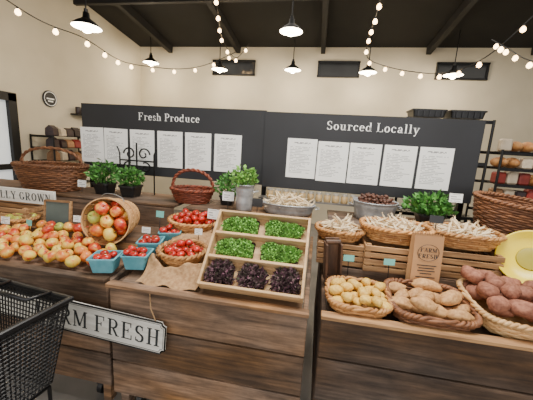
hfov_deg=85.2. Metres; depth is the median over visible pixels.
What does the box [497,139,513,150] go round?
packet
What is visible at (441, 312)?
potato
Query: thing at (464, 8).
ceiling beam
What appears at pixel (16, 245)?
apple
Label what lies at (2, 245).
apple
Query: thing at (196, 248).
tomato
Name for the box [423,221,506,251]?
wicker basket
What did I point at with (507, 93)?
wall
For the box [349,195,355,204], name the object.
jar
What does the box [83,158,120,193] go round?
potted herb
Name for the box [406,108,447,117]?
plastic crate
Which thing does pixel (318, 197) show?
jar
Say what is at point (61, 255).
apple
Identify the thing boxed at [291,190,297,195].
jar
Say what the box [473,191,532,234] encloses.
wicker basket
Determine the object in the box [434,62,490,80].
trim
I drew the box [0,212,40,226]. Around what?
wicker basket
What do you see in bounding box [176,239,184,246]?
tomato
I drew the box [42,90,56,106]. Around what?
round sign
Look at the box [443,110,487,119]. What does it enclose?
plastic crate
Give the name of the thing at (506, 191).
packet
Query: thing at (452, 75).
pendant lamp
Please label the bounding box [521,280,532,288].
potato
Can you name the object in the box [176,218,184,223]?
tomato
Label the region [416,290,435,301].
potato
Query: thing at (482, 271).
potato
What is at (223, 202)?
pot
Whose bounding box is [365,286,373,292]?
potato
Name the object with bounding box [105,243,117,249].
apple
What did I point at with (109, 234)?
apple
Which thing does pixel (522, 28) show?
string lights
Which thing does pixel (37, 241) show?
apple
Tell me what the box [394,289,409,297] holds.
potato
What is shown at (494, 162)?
bread loaf
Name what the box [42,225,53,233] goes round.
apple
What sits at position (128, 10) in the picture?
beam
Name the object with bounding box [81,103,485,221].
header board
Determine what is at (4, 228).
apple
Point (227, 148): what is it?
printed sheet
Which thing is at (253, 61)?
trim
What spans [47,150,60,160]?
coffee bag
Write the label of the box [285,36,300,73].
pendant lamp
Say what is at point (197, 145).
printed sheet
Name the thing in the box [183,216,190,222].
tomato
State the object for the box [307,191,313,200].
jar
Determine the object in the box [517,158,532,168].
packet
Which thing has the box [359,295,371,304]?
potato
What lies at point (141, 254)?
tomato
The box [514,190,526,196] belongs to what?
packet
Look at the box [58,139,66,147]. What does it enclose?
coffee bag
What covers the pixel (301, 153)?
printed sheet
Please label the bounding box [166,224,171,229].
tomato
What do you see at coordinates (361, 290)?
potato
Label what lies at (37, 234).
apple
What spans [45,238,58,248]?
apple
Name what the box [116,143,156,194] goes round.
iron stand
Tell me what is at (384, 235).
wicker basket
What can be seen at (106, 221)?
apple
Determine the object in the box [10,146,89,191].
wicker basket
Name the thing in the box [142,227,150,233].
price card
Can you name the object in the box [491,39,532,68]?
string lights
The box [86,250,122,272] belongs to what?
carton
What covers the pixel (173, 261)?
wicker basket
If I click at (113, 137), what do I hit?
printed sheet
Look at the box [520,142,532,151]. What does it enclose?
bread loaf
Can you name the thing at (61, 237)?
apple
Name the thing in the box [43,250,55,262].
apple
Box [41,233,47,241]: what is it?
apple
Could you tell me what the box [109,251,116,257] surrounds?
tomato
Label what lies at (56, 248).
apple
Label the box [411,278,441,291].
potato
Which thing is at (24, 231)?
apple
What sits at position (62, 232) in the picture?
apple
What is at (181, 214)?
tomato
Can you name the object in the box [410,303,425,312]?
potato
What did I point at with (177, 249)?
tomato
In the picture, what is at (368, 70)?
pendant lamp
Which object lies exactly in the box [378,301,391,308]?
potato
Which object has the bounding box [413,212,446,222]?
pot
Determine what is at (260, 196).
ledge
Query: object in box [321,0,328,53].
ceiling beam
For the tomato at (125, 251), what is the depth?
1.59 m
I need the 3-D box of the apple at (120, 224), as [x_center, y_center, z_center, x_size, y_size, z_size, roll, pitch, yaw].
[-0.937,0.157,1.859,0.079,0.085,0.085,3,11,-4]
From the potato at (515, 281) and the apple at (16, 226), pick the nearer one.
the potato at (515, 281)
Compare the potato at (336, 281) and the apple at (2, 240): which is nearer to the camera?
the potato at (336, 281)
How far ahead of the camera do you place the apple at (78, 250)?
1.73 m
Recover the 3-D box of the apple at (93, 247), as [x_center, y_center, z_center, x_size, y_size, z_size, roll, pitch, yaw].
[-1.067,0.300,1.799,0.068,0.069,0.072,-2,12,-28]
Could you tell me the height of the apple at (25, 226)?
0.061 m
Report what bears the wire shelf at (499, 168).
attached to the metal rack at (502, 152)
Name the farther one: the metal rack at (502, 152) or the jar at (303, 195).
the metal rack at (502, 152)
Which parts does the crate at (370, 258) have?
corner post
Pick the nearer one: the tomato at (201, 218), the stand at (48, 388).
the stand at (48, 388)
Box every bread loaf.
[490,157,508,166]
[506,158,519,167]
[511,141,523,151]
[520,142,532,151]
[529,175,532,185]
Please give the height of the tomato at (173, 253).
0.041 m
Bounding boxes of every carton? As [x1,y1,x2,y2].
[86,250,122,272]
[120,247,153,269]
[135,236,164,254]
[158,228,181,242]
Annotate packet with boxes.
[488,187,502,195]
[490,171,506,183]
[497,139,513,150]
[503,189,514,194]
[504,171,518,184]
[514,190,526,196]
[516,173,530,185]
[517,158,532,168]
[523,189,532,198]
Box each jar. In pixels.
[267,188,272,196]
[283,189,288,198]
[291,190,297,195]
[299,191,305,199]
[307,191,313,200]
[315,192,321,201]
[323,193,330,202]
[332,193,338,202]
[340,194,347,203]
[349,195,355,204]
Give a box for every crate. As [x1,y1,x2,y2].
[0,200,43,221]
[316,233,364,267]
[359,235,409,275]
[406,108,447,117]
[440,246,505,278]
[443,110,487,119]
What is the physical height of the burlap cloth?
0.202 m
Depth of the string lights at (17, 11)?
3.82 m
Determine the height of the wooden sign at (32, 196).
0.110 m
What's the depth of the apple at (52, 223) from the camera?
2.06 m
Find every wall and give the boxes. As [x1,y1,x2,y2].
[0,0,142,191]
[140,47,532,223]
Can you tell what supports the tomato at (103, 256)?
in the carton at (97, 265)
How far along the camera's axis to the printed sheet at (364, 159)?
2.34 m
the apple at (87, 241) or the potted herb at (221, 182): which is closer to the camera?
the apple at (87, 241)
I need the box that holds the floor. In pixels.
[0,209,326,399]
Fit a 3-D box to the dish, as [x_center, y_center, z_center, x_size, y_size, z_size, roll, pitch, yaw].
[1.416,0.306,1.552,0.168,0.271,0.306,-7,15,-43]
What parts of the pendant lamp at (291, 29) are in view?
lamp shade, bulb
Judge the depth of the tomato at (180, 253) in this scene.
1.61 m
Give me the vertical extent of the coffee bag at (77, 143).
0.119 m
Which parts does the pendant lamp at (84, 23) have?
lamp shade, bulb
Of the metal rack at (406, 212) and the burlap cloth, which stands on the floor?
the metal rack at (406, 212)
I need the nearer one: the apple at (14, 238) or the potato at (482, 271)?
the potato at (482, 271)
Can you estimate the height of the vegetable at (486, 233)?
0.034 m
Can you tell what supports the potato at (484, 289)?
on the potato at (471, 288)
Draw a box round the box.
[323,237,342,281]
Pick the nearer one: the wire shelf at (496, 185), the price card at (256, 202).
the price card at (256, 202)
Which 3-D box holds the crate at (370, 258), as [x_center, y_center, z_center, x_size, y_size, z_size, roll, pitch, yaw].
[0.766,0.331,1.775,0.360,0.165,0.250,5,11,9]
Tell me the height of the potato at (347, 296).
0.043 m
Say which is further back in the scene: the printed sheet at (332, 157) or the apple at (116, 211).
the printed sheet at (332, 157)
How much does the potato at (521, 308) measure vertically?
0.081 m
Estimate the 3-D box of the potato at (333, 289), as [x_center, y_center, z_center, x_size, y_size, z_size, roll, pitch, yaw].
[0.337,0.438,1.412,0.069,0.051,0.051,8,11,21]
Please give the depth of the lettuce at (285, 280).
1.41 m
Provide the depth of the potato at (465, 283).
1.53 m
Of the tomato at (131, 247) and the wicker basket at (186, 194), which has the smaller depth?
the tomato at (131, 247)
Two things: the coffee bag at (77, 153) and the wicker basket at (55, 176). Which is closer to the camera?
the wicker basket at (55, 176)
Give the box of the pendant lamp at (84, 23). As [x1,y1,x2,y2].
[70,0,101,32]
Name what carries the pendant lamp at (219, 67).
hanging from the ceiling
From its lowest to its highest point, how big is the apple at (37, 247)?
0.062 m
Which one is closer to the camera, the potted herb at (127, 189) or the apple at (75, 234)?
the apple at (75, 234)
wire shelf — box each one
[31,134,80,138]
[33,159,77,160]
[395,205,473,220]
[475,179,532,188]
[477,166,532,172]
[480,151,532,156]
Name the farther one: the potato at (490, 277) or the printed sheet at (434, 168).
the printed sheet at (434, 168)
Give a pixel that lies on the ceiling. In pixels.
(401, 23)
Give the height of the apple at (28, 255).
0.067 m
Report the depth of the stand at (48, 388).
1.32 m
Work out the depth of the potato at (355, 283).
1.48 m
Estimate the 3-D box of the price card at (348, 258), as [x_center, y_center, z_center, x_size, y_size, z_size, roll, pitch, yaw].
[0.459,0.366,1.629,0.060,0.117,0.018,2,11,-5]
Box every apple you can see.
[0,224,10,233]
[0,238,8,243]
[0,242,9,250]
[0,247,14,257]
[1,234,11,243]
[7,228,19,235]
[10,234,20,243]
[10,242,21,251]
[11,224,21,231]
[18,234,33,245]
[18,245,31,255]
[19,223,30,230]
[20,230,31,235]
[22,250,36,260]
[30,231,42,240]
[33,239,44,246]
[33,244,45,253]
[36,220,45,227]
[38,248,49,257]
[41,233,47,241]
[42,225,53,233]
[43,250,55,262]
[45,221,55,226]
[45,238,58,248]
[47,231,58,238]
[52,245,63,251]
[54,222,63,230]
[55,250,69,261]
[58,229,68,239]
[59,235,69,240]
[61,239,73,248]
[63,222,74,231]
[64,249,73,255]
[65,254,80,267]
[70,232,82,238]
[72,222,82,231]
[72,236,83,244]
[74,244,87,256]
[79,250,91,261]
[82,237,93,245]
[87,211,101,223]
[88,243,100,253]
[89,224,104,236]
[94,202,109,214]
[100,214,113,227]
[103,228,116,240]
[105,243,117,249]
[109,201,121,210]
[110,205,123,216]
[114,218,126,230]
[114,225,127,234]
[118,210,128,222]
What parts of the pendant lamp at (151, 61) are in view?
lamp shade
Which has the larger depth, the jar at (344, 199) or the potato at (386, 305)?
the jar at (344, 199)
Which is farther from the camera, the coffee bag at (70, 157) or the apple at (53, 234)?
the coffee bag at (70, 157)
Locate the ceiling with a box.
[89,0,532,47]
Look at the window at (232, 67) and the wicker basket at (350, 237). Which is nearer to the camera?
the wicker basket at (350, 237)
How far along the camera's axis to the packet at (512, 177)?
2.87 m
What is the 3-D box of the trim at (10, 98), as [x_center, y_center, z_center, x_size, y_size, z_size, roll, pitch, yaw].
[-3.350,-0.266,3.313,0.100,2.010,1.080,5,11,9]
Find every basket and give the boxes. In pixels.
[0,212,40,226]
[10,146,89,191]
[81,193,139,244]
[156,238,207,266]
[167,212,215,233]
[169,168,214,204]
[314,221,365,242]
[324,275,392,318]
[359,217,435,245]
[383,278,482,332]
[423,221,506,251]
[456,278,532,341]
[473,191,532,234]
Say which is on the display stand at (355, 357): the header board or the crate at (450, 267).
the crate at (450, 267)
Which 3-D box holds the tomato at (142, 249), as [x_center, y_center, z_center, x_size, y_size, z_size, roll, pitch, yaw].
[-0.710,0.289,1.669,0.045,0.041,0.045,7,11,17]
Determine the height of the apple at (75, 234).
0.072 m
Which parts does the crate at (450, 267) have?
corner post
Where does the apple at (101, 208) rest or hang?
on the apple at (106, 221)
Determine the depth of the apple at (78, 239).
1.85 m
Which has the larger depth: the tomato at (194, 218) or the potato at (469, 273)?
the tomato at (194, 218)
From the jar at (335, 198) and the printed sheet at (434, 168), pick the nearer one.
the printed sheet at (434, 168)
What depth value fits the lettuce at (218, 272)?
1.46 m
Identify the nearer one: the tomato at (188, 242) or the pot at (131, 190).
the tomato at (188, 242)
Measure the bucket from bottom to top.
0.208 m
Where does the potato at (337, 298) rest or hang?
in the wicker basket at (339, 307)
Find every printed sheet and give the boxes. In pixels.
[80,127,104,162]
[104,128,127,164]
[130,129,153,165]
[157,131,182,168]
[185,132,210,170]
[214,134,241,171]
[285,138,317,178]
[315,141,348,182]
[346,143,381,184]
[379,145,417,187]
[414,147,454,190]
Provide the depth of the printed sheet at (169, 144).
2.63 m
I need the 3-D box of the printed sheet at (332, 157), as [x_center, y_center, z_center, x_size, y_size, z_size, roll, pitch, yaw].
[0.538,-0.312,2.387,0.244,0.325,0.002,6,11,9]
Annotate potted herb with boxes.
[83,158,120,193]
[111,165,144,197]
[213,170,237,204]
[229,164,258,186]
[401,189,458,222]
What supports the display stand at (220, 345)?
on the floor
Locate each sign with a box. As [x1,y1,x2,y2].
[0,186,55,204]
[0,289,166,354]
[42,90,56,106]
[43,199,72,223]
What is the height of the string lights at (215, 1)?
0.537 m
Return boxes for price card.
[1,216,9,224]
[26,219,31,230]
[73,215,80,221]
[78,180,85,186]
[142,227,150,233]
[156,211,163,228]
[195,228,202,239]
[207,209,218,230]
[222,191,233,208]
[252,198,262,206]
[343,255,354,275]
[384,258,394,277]
[429,215,443,230]
[449,193,462,218]
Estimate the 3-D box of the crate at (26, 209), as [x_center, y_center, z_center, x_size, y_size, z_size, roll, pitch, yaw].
[-2.112,0.074,2.320,0.750,0.130,0.270,5,11,9]
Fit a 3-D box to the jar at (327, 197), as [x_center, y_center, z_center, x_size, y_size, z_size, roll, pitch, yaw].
[0.497,-0.019,2.372,0.056,0.074,0.056,5,11,9]
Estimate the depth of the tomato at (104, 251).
1.63 m
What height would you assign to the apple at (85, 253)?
0.071 m
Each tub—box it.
[263,200,318,216]
[348,197,401,219]
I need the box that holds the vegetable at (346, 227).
[334,226,351,230]
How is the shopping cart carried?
on the stand at (48, 388)
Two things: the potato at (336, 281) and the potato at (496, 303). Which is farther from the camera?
the potato at (336, 281)
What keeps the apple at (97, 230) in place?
in the basket at (131, 209)
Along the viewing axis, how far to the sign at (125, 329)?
1.52 m
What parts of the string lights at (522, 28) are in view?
bulb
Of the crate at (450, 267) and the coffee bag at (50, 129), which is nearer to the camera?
the crate at (450, 267)
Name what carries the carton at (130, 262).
on the display stand at (220, 345)
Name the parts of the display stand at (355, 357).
panel, panel, rim rail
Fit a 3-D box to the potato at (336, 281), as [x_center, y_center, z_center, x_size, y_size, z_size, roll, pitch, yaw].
[0.362,0.426,1.499,0.064,0.047,0.048,3,11,0]
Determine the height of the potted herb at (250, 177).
0.212 m
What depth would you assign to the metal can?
4.58 m
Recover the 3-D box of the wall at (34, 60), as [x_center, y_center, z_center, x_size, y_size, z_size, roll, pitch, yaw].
[-3.545,-1.339,2.479,0.200,4.400,8.200,5,11,9]
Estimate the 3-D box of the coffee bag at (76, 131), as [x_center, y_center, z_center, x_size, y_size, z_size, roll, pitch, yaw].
[-2.866,-1.015,4.335,0.119,0.134,0.100,6,11,14]
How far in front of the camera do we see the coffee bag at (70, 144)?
4.22 m
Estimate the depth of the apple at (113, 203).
1.88 m
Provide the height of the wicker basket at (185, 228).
0.140 m
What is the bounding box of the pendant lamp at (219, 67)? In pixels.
[212,34,227,72]
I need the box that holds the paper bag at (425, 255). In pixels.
[405,231,444,282]
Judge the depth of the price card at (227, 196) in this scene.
2.24 m
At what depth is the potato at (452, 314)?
1.28 m
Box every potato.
[328,285,342,294]
[330,278,342,285]
[333,296,343,302]
[340,282,353,291]
[342,292,352,301]
[347,279,360,289]
[350,291,359,297]
[352,297,361,305]
[357,287,368,296]
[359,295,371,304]
[361,278,370,285]
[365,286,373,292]
[370,288,380,296]
[371,296,382,306]
[374,282,385,290]
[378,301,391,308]
[387,296,411,309]
[389,281,406,293]
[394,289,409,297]
[408,287,423,298]
[409,297,437,311]
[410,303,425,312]
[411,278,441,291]
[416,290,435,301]
[425,304,447,318]
[434,293,442,305]
[440,290,461,305]
[446,309,474,321]
[451,304,470,313]
[460,265,484,283]
[463,280,472,287]
[465,284,483,299]
[476,281,500,298]
[478,269,493,273]
[483,272,505,291]
[486,296,510,311]
[488,306,514,317]
[500,283,521,299]
[501,276,521,284]
[509,299,532,318]
[517,285,532,302]
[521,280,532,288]
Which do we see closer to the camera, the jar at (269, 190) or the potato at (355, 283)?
the potato at (355, 283)
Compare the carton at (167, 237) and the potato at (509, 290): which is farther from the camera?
the carton at (167, 237)
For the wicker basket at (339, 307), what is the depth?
1.35 m
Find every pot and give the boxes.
[92,181,117,193]
[118,183,142,197]
[219,195,235,204]
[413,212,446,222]
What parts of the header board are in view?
board panel, post, board panel, post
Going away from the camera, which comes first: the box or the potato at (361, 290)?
the potato at (361, 290)
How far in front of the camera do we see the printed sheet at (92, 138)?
2.76 m
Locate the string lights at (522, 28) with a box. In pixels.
[364,0,532,78]
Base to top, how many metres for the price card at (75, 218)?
0.122 m
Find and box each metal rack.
[29,134,89,182]
[394,120,495,220]
[464,149,532,222]
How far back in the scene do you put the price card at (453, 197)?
1.95 m
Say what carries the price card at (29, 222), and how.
attached to the apple at (25, 226)
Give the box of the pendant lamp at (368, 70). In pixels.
[359,34,376,75]
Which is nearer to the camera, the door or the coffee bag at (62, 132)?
the door
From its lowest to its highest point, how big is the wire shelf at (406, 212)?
0.030 m
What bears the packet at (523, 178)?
on the metal rack at (502, 152)
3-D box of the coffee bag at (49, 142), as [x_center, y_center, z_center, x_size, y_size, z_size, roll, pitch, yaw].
[-2.944,-0.795,3.991,0.119,0.141,0.100,3,11,0]
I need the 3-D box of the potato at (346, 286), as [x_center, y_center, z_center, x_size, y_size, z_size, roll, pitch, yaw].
[0.403,0.437,1.456,0.066,0.048,0.047,11,13,35]
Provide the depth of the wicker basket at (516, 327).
1.27 m
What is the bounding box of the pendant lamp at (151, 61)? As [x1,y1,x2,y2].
[143,37,158,65]
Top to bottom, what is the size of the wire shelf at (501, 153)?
0.030 m
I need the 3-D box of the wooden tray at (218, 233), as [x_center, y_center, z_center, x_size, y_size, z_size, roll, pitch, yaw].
[-0.047,0.275,1.541,0.525,0.358,0.371,5,11,9]
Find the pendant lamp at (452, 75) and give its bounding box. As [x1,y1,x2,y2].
[443,30,463,78]
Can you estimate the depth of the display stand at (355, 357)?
1.31 m
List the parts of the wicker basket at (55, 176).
handle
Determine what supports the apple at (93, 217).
on the apple at (97, 230)
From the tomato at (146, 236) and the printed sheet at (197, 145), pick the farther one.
the printed sheet at (197, 145)
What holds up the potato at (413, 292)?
in the wicker basket at (406, 316)
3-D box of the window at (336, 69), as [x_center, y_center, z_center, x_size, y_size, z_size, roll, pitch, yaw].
[1.360,-2.470,5.496,0.720,0.230,0.030,5,11,9]
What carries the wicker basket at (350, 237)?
on the crate at (356, 249)
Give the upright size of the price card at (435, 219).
0.112 m
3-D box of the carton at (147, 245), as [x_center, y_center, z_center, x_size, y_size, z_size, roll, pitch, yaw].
[-0.724,0.288,1.819,0.146,0.084,0.146,2,11,-7]
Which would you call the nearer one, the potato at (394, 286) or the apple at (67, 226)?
the potato at (394, 286)
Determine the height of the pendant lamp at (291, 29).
0.782 m
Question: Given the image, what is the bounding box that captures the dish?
[494,230,532,282]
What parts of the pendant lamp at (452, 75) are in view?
bulb, lamp shade, cord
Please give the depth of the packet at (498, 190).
2.91 m
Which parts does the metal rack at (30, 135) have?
upright frame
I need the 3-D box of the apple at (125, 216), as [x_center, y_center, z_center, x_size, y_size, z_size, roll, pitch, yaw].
[-0.939,0.110,1.920,0.078,0.085,0.082,3,11,-3]
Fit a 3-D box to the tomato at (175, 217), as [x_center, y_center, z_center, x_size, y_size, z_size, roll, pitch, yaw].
[-0.640,0.124,2.060,0.049,0.045,0.047,-1,12,-24]
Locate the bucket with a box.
[231,183,258,211]
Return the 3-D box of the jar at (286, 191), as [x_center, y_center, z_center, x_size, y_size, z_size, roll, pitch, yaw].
[0.163,-0.050,2.427,0.056,0.074,0.056,5,11,9]
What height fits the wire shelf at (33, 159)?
0.030 m
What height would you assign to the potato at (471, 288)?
0.081 m
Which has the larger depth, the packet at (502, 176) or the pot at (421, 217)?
the packet at (502, 176)
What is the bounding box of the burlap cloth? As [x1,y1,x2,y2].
[135,224,213,290]
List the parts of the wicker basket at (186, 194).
handle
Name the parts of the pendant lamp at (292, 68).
lamp shade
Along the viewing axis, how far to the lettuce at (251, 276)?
1.43 m
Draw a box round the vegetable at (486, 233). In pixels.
[476,231,494,235]
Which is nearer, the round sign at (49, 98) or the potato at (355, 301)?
the potato at (355, 301)
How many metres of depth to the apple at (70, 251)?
1.72 m
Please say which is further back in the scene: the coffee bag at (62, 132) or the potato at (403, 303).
the coffee bag at (62, 132)
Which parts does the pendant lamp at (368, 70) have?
bulb, lamp shade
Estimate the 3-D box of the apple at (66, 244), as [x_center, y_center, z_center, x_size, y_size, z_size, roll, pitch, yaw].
[-1.214,0.271,1.772,0.061,0.065,0.064,11,13,34]
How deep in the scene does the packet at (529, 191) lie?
2.88 m
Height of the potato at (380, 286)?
0.049 m
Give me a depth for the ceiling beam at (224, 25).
4.84 m
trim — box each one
[0,91,21,179]
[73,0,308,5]
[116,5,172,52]
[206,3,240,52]
[212,60,255,75]
[317,61,360,77]
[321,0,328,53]
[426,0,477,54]
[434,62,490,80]
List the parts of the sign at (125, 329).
hanging cord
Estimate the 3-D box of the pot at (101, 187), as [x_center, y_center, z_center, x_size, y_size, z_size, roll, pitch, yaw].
[-1.440,-0.110,2.587,0.158,0.098,0.158,5,11,9]
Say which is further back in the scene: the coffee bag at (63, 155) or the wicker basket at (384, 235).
the coffee bag at (63, 155)
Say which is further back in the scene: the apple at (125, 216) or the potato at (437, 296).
the apple at (125, 216)
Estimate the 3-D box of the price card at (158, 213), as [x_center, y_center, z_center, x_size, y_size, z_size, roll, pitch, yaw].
[-0.757,0.148,2.061,0.060,0.142,0.021,4,11,4]
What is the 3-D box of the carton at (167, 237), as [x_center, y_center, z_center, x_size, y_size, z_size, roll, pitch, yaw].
[-0.653,0.246,1.979,0.146,0.084,0.146,2,11,-9]
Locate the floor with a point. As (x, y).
(63, 387)
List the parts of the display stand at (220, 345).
corner post, rim rail, panel, panel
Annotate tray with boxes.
[197,209,310,302]
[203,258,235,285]
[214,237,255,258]
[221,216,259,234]
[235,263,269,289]
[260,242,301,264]
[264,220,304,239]
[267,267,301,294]
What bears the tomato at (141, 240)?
in the carton at (147, 245)
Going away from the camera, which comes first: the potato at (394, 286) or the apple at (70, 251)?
the potato at (394, 286)
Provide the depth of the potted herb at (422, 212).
2.09 m
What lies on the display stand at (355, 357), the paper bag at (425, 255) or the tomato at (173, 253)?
the paper bag at (425, 255)
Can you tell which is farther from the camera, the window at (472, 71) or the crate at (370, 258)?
the window at (472, 71)
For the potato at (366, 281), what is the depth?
1.51 m
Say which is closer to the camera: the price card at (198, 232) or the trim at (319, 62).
the price card at (198, 232)
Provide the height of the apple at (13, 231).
0.072 m
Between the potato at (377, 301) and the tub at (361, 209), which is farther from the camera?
the tub at (361, 209)
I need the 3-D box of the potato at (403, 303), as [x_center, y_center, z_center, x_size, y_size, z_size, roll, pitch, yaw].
[0.641,0.495,1.385,0.127,0.068,0.063,6,11,16]
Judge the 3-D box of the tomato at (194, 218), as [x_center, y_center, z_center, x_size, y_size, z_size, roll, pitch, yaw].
[-0.507,0.128,2.048,0.044,0.044,0.048,9,12,29]
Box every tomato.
[93,254,100,258]
[99,249,108,254]
[100,253,110,258]
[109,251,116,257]
[123,249,130,254]
[128,245,135,250]
[130,251,137,255]
[138,239,146,242]
[138,252,145,256]
[139,247,147,252]
[142,234,150,240]
[151,236,159,242]
[159,227,166,232]
[164,246,173,253]
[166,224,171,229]
[168,251,175,255]
[173,215,179,220]
[174,247,182,253]
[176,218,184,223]
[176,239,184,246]
[176,250,184,256]
[179,212,185,217]
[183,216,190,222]
[185,239,192,245]
[191,215,197,220]
[192,245,199,251]
[198,216,204,221]
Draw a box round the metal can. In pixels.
[75,107,80,113]
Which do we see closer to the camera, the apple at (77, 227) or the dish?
the dish
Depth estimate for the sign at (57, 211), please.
2.17 m
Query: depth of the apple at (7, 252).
1.70 m
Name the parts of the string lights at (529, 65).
bulb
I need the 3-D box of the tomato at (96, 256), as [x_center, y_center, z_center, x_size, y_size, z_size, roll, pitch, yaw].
[-0.929,0.316,1.592,0.046,0.045,0.045,1,11,-11]
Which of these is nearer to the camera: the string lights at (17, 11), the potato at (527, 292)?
the potato at (527, 292)
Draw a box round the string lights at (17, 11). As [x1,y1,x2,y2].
[7,0,239,73]
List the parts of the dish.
dish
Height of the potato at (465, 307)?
0.061 m
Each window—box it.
[214,62,252,73]
[319,63,357,75]
[438,64,486,77]
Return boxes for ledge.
[258,195,353,206]
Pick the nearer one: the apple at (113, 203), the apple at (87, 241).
the apple at (87, 241)
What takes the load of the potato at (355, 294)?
in the wicker basket at (339, 307)
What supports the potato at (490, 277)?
on the potato at (471, 288)
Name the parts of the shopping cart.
handle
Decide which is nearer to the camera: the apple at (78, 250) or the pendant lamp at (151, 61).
the apple at (78, 250)
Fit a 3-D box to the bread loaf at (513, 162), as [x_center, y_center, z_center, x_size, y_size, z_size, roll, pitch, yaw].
[2.464,-0.375,2.926,0.096,0.106,0.237,6,11,12]
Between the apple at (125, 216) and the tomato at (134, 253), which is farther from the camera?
the apple at (125, 216)
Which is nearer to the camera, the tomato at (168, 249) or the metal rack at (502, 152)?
the tomato at (168, 249)
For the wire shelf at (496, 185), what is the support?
attached to the metal rack at (502, 152)
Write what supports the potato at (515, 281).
on the potato
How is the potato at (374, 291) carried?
on the potato
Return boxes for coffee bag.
[45,125,58,135]
[46,137,59,146]
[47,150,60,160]
[57,127,66,135]
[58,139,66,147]
[58,151,67,160]
[64,128,73,136]
[65,140,74,147]
[68,150,75,159]
[71,127,80,136]
[72,139,80,147]
[74,152,81,159]
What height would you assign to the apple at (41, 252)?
0.064 m
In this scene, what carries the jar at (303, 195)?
on the ledge
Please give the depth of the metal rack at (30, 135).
3.95 m
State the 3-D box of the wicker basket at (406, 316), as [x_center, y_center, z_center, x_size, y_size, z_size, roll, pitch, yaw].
[0.785,0.508,1.415,0.393,0.106,0.338,5,11,10]
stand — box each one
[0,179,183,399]
[0,367,52,399]
[105,199,312,399]
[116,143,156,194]
[311,210,532,399]
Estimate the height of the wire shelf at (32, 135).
0.030 m
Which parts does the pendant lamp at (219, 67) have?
lamp shade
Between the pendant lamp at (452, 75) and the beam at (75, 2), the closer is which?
the beam at (75, 2)
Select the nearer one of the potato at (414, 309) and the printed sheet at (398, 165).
the potato at (414, 309)
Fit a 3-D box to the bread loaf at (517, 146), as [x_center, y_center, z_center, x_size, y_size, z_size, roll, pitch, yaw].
[2.474,-0.532,2.896,0.096,0.106,0.237,6,11,12]
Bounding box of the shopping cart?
[0,277,73,399]
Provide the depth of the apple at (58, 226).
2.05 m
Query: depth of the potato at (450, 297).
1.34 m
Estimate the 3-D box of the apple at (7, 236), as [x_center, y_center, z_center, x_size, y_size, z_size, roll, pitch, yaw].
[-1.679,0.256,1.874,0.065,0.065,0.066,6,11,14]
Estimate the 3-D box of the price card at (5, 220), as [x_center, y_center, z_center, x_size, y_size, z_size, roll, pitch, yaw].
[-1.832,0.169,2.037,0.070,0.105,0.017,5,11,8]
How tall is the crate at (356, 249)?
0.140 m
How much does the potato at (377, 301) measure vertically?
0.042 m
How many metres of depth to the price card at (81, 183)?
2.54 m
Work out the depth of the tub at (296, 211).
2.14 m
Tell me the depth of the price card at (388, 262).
1.59 m
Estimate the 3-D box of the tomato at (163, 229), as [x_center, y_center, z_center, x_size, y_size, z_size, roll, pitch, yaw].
[-0.684,0.196,1.919,0.048,0.042,0.043,0,11,-20]
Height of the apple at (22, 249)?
0.063 m
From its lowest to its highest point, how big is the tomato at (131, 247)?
0.044 m
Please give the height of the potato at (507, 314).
0.073 m
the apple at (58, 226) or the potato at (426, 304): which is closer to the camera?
the potato at (426, 304)
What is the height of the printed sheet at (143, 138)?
0.325 m
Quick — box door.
[0,100,12,179]
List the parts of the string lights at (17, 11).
bulb, bulb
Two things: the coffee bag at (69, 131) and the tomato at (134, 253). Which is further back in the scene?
the coffee bag at (69, 131)
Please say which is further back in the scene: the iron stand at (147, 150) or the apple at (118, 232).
the iron stand at (147, 150)
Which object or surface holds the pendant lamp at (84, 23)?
hanging from the ceiling
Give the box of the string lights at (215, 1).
[214,0,248,61]
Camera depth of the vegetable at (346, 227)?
1.76 m
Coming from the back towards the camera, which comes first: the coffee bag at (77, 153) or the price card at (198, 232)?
the coffee bag at (77, 153)
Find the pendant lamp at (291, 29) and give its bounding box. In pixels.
[280,0,302,36]

